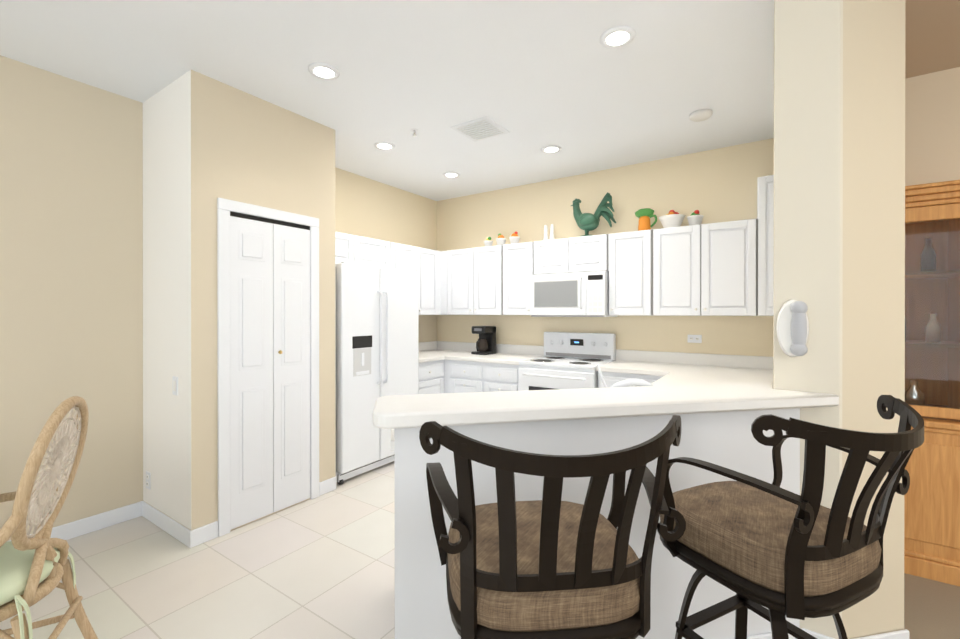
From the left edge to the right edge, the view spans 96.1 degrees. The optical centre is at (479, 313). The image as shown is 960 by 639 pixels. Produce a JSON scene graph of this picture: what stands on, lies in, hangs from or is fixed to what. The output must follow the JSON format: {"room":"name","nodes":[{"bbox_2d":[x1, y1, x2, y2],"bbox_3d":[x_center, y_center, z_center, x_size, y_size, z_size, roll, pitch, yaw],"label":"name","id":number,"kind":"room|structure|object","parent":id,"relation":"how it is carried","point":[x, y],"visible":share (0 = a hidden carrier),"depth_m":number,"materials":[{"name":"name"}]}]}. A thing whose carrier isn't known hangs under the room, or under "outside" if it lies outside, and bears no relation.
{"room":"kitchen","nodes":[
{"label":"kitchen","id":0,"kind":"room"},
{"bbox_2d":[0,461,394,638],"bbox_3d":[0.056,1.421,0.871,6.500,0.060,7.340,0,0,34],"label":"floor","id":1,"kind":"structure","parent":0,"point":[321,566],"depth_m":2.27,"materials":[{"name":"tile"}]},
{"bbox_2d":[0,396,97,638],"bbox_3d":[-1.722,0.848,1.467,0.668,1.095,0.700,0,0,34],"label":"rattan chair","id":2,"kind":"object","parent":1,"relation":"on","point":[35,567],"visible":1,"depth_m":1.50,"materials":[{"name":"beige wicker"}]},
{"bbox_2d":[335,262,418,484],"bbox_3d":[-1.122,0.480,4.011,0.782,1.810,0.916,0,0,34],"label":"fridge","id":3,"kind":"object","parent":1,"relation":"on","point":[376,332],"visible":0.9,"depth_m":3.69,"materials":[{"name":"white metal"}]},
{"bbox_2d":[419,367,438,386],"bbox_3d":[-0.799,0.941,4.677,0.620,0.885,0.523,0,0,34],"label":"base cabinet","id":4,"kind":"object","parent":1,"relation":"on","point":[426,374],"depth_m":4.51,"materials":[{"name":"white wood"}]},
{"bbox_2d":[439,367,486,382],"bbox_3d":[-0.004,0.941,4.800,0.604,0.885,0.686,0,0,34],"label":"base cabinet","id":5,"kind":"object","parent":1,"relation":"on","point":[445,373],"depth_m":4.66,"materials":[{"name":"white wood"}]},
{"bbox_2d":[419,351,543,370],"bbox_3d":[-0.241,0.478,4.668,1.553,0.040,1.133,0,0,34],"label":"countertop","id":6,"kind":"structure","parent":5,"relation":"on","point":[469,362],"depth_m":4.57,"materials":[{"name":"white stone"}]},
{"bbox_2d":[471,326,495,354],"bbox_3d":[0.037,0.298,4.916,0.190,0.318,0.270,0,0,34],"label":"coffee maker","id":7,"kind":"object","parent":6,"relation":"on","point":[486,343],"visible":1,"depth_m":4.86,"materials":[{"name":"black plastic"}]},
{"bbox_2d":[519,332,615,390],"bbox_3d":[0.840,0.779,4.196,0.756,1.170,0.692,0,0,34],"label":"stove","id":8,"kind":"object","parent":1,"relation":"on","point":[569,360],"visible":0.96,"depth_m":4.15,"materials":[{"name":"white metal"}]},
{"bbox_2d":[391,435,799,638],"bbox_3d":[0.501,0.879,1.678,1.243,1.020,1.238,0,0,34],"label":"base cabinet","id":9,"kind":"object","parent":1,"relation":"on","point":[422,611],"depth_m":1.50,"materials":[{"name":"white"}]},
{"bbox_2d":[373,367,838,494],"bbox_3d":[0.529,0.343,1.702,1.473,0.051,1.485,0,0,34],"label":"countertop","id":10,"kind":"structure","parent":9,"relation":"on","point":[717,414],"depth_m":1.65,"materials":[{"name":"white stone"}]},
{"bbox_2d":[597,364,652,387],"bbox_3d":[0.685,0.344,1.979,0.231,0.237,0.231,0,0,34],"label":"faucet","id":11,"kind":"object","parent":10,"relation":"on","point":[631,382],"visible":0.35,"depth_m":1.97,"materials":[{"name":"white metal"}]},
{"bbox_2d":[0,0,959,638],"bbox_3d":[0.616,-0.028,0.490,7.850,2.840,7.340,0,0,34],"label":"wall","id":12,"kind":"structure","parent":0,"point":[108,256],"depth_m":2.65,"materials":[{"name":"beige paint"}]},
{"bbox_2d":[146,471,150,489],"bbox_3d":[-2.247,1.127,2.918,0.072,0.115,0.010,0,0,34],"label":"outlet","id":13,"kind":"object","parent":12,"relation":"attached to","point":[148,475],"depth_m":2.91,"materials":[{"name":"white plastic"}]},
{"bbox_2d":[172,376,177,395],"bbox_3d":[-1.895,0.447,2.679,0.072,0.115,0.010,0,0,34],"label":"light switch","id":14,"kind":"object","parent":12,"relation":"attached to","point":[174,379],"depth_m":2.67,"materials":[{"name":"white plastic"}]},
{"bbox_2d":[217,198,318,536],"bbox_3d":[-1.418,0.332,2.973,0.042,2.110,0.720,0,0,34],"label":"closet door","id":15,"kind":"structure","parent":12,"relation":"in","point":[268,351],"depth_m":2.93,"materials":[{"name":"white wood"}]},
{"bbox_2d":[335,231,362,264],"bbox_3d":[-1.436,-0.595,3.978,0.340,0.300,0.527,0,0,34],"label":"upper cabinet","id":16,"kind":"object","parent":12,"relation":"attached to","point":[348,247],"depth_m":4.00,"materials":[{"name":"white wood"}]},
{"bbox_2d":[363,237,390,268],"bbox_3d":[-1.211,-0.596,4.313,0.340,0.300,0.528,0,0,34],"label":"upper cabinet","id":17,"kind":"object","parent":12,"relation":"attached to","point":[376,252],"depth_m":4.28,"materials":[{"name":"white wood"}]},
{"bbox_2d":[391,242,438,314],"bbox_3d":[-0.829,-0.367,4.879,0.340,0.760,0.836,0,0,34],"label":"upper cabinet","id":18,"kind":"object","parent":12,"relation":"attached to","point":[424,261],"depth_m":4.86,"materials":[{"name":"white wood"}]},
{"bbox_2d":[419,341,438,350],"bbox_3d":[-0.878,0.405,5.097,0.018,0.105,1.133,0,0,34],"label":"backsplash","id":19,"kind":"structure","parent":12,"relation":"attached to","point":[422,346],"depth_m":5.42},
{"bbox_2d":[7,476,908,638],"bbox_3d":[0.437,1.343,0.228,7.650,0.100,6.500,0,0,34],"label":"baseboard","id":20,"kind":"structure","parent":12,"relation":"attached to","point":[171,527],"depth_m":2.69,"materials":[{"name":"white wood"}]},
{"bbox_2d":[439,241,534,314],"bbox_3d":[0.112,-0.367,4.903,1.238,0.760,0.381,0,0,34],"label":"upper cabinet","id":21,"kind":"object","parent":12,"relation":"attached to","point":[487,280],"depth_m":4.74,"materials":[{"name":"white wood"}]},
{"bbox_2d":[484,237,492,245],"bbox_3d":[0.097,-0.814,4.940,0.108,0.132,0.106,0,0,34],"label":"pot","id":22,"kind":"object","parent":21,"relation":"on","point":[488,242],"visible":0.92,"depth_m":4.90,"materials":[{"name":"white ceramic"}]},
{"bbox_2d":[496,234,505,244],"bbox_3d":[0.237,-0.827,4.846,0.119,0.157,0.117,0,0,34],"label":"pot","id":23,"kind":"object","parent":21,"relation":"on","point":[500,239],"visible":0.92,"depth_m":4.81,"materials":[{"name":"white ceramic"}]},
{"bbox_2d":[509,231,519,243],"bbox_3d":[0.382,-0.827,4.748,0.119,0.159,0.117,0,0,34],"label":"pot","id":24,"kind":"object","parent":21,"relation":"on","point":[514,238],"visible":0.92,"depth_m":4.71,"materials":[{"name":"white ceramic"}]},
{"bbox_2d":[535,234,606,274],"bbox_3d":[0.960,-0.575,4.355,0.775,0.343,0.340,0,0,34],"label":"upper cabinet","id":25,"kind":"object","parent":12,"relation":"attached to","point":[584,253],"depth_m":4.20,"materials":[{"name":"white wood"}]},
{"bbox_2d":[543,225,548,240],"bbox_3d":[0.693,-0.842,4.537,0.056,0.190,0.055,0,0,34],"label":"shaker","id":26,"kind":"object","parent":25,"relation":"on","point":[545,232],"visible":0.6,"depth_m":4.52,"materials":[{"name":"white ceramic"}]},
{"bbox_2d":[549,224,554,239],"bbox_3d":[0.751,-0.842,4.498,0.056,0.190,0.055,0,0,34],"label":"shaker","id":27,"kind":"object","parent":25,"relation":"on","point":[552,237],"visible":0.73,"depth_m":4.48,"materials":[{"name":"white ceramic"}]},
{"bbox_2d":[530,271,617,316],"bbox_3d":[0.927,-0.184,4.309,0.763,0.424,0.453,0,0,34],"label":"microwave","id":28,"kind":"object","parent":25,"relation":"attached to","point":[581,294],"visible":1,"depth_m":4.13,"materials":[{"name":"white"}]},
{"bbox_2d":[571,192,615,236],"bbox_3d":[1.108,-0.961,4.257,0.457,0.429,0.166,0,0,34],"label":"rooster","id":29,"kind":"object","parent":25,"relation":"on","point":[587,222],"visible":1,"depth_m":4.21,"materials":[{"name":"green ceramic"}]},
{"bbox_2d":[607,228,662,315],"bbox_3d":[1.471,-0.365,4.011,0.454,0.760,0.340,0,0,34],"label":"upper cabinet","id":30,"kind":"object","parent":12,"relation":"attached to","point":[634,258],"depth_m":3.86,"materials":[{"name":"white wood"}]},
{"bbox_2d":[635,208,656,230],"bbox_3d":[1.528,-0.859,3.974,0.200,0.225,0.112,0,0,34],"label":"jug","id":31,"kind":"object","parent":30,"relation":"on","point":[643,215],"visible":0.88,"depth_m":3.94,"materials":[{"name":"orange ceramic"}]},
{"bbox_2d":[687,335,701,342],"bbox_3d":[1.939,0.225,3.899,0.115,0.072,0.010,0,0,34],"label":"outlet","id":32,"kind":"object","parent":12,"relation":"attached to","point":[694,338],"depth_m":3.90,"materials":[{"name":"white plastic"}]},
{"bbox_2d":[663,220,742,315],"bbox_3d":[1.895,-0.365,3.725,0.843,0.760,0.340,0,0,34],"label":"upper cabinet","id":33,"kind":"object","parent":12,"relation":"attached to","point":[703,263],"depth_m":3.56,"materials":[{"name":"white wood"}]},
{"bbox_2d":[659,210,684,227],"bbox_3d":[1.713,-0.837,3.850,0.220,0.183,0.220,0,0,34],"label":"fruit bowl","id":34,"kind":"object","parent":33,"relation":"on","point":[672,218],"visible":0.81,"depth_m":3.79,"materials":[{"name":"white ceramic"}]},
{"bbox_2d":[687,210,703,224],"bbox_3d":[1.869,-0.822,3.744,0.130,0.152,0.128,0,0,34],"label":"pot","id":35,"kind":"object","parent":33,"relation":"on","point":[695,217],"visible":0.9,"depth_m":3.70,"materials":[{"name":"white ceramic"}]},
{"bbox_2d":[743,175,773,315],"bbox_3d":[2.321,-0.524,3.437,0.312,1.080,0.340,0,0,34],"label":"upper cabinet","id":36,"kind":"object","parent":12,"relation":"attached to","point":[758,234],"depth_m":3.33,"materials":[{"name":"white wood"}]},
{"bbox_2d":[776,300,808,356],"bbox_3d":[1.276,0.059,1.760,0.108,0.236,0.074,0,0,34],"label":"phone","id":37,"kind":"object","parent":12,"relation":"attached to","point":[792,327],"visible":1,"depth_m":1.74,"materials":[{"name":"white plastic"}]},
{"bbox_2d":[0,0,959,200],"bbox_3d":[0.616,-1.497,0.487,7.850,0.102,7.340,0,0,34],"label":"ceiling","id":38,"kind":"structure","parent":0,"point":[533,77],"depth_m":2.52,"materials":[{"name":"white paint"}]},
{"bbox_2d":[308,63,339,79],"bbox_3d":[-0.908,-1.432,2.514,0.177,0.039,0.176,0,0,34],"label":"recessed ceiling light","id":39,"kind":"object","parent":38,"relation":"attached to","point":[324,71],"depth_m":2.57,"materials":[{"name":"white"}]},
{"bbox_2d":[374,142,394,149],"bbox_3d":[-0.804,-1.435,3.631,0.173,0.039,0.173,0,0,34],"label":"recessed ceiling light","id":40,"kind":"object","parent":38,"relation":"attached to","point":[380,145],"depth_m":3.71,"materials":[{"name":"white"}]},
{"bbox_2d":[443,172,459,177],"bbox_3d":[-0.292,-1.436,4.389,0.171,0.039,0.174,0,0,34],"label":"recessed ceiling light","id":41,"kind":"object","parent":38,"relation":"attached to","point":[447,174],"depth_m":4.49,"materials":[{"name":"white"}]},
{"bbox_2d":[450,116,509,141],"bbox_3d":[0.003,-1.434,3.314,0.336,0.039,0.341,0,0,34],"label":"air vent","id":42,"kind":"object","parent":38,"relation":"attached to","point":[481,128],"depth_m":3.38,"materials":[{"name":"white metal"}]},
{"bbox_2d":[541,145,561,152],"bbox_3d":[0.613,-1.435,3.709,0.169,0.039,0.175,0,0,34],"label":"recessed ceiling light","id":43,"kind":"object","parent":38,"relation":"attached to","point":[551,148],"depth_m":3.80,"materials":[{"name":"white"}]},
{"bbox_2d":[600,26,635,47],"bbox_3d":[0.702,-1.432,2.204,0.175,0.039,0.178,0,0,34],"label":"recessed ceiling light","id":44,"kind":"object","parent":38,"relation":"attached to","point":[619,36],"depth_m":2.25,"materials":[{"name":"white"}]},
{"bbox_2d":[689,109,711,121],"bbox_3d":[1.573,-1.434,3.074,0.146,0.039,0.204,0,0,34],"label":"smoke detector","id":45,"kind":"object","parent":38,"relation":"attached to","point":[702,114],"depth_m":3.10,"materials":[{"name":"white plastic"}]},
{"bbox_2d":[600,359,772,378],"bbox_3d":[0.911,0.482,2.659,1.778,0.040,3.174,0,0,34],"label":"countertop","id":46,"kind":"structure","parent":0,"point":[620,364],"depth_m":3.57,"materials":[{"name":"white stone"}]},
{"bbox_2d":[904,573,959,638],"bbox_3d":[1.527,1.420,-0.507,5.220,0.068,6.700,0,0,34],"label":"floor carpet","id":47,"kind":"object","parent":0,"point":[931,609],"depth_m":2.02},
{"bbox_2d":[419,415,685,638],"bbox_3d":[0.144,0.807,1.083,0.686,1.178,0.687,0,0,34],"label":"bar stool","id":48,"kind":"object","parent":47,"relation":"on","point":[550,565],"visible":1,"depth_m":0.86,"materials":[{"name":"metal"}]},
{"bbox_2d":[659,395,923,638],"bbox_3d":[0.787,0.807,1.211,0.668,1.178,0.667,0,0,34],"label":"bar stool","id":49,"kind":"object","parent":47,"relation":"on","point":[756,545],"visible":0.96,"depth_m":1.02,"materials":[{"name":"fabric"}]},
{"bbox_2d":[904,180,959,586],"bbox_3d":[2.419,0.355,2.485,0.660,2.065,0.527,0,0,34],"label":"hutch","id":50,"kind":"object","parent":47,"relation":"on","point":[932,388],"visible":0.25,"depth_m":2.25,"materials":[{"name":"brown wood"}]}
]}

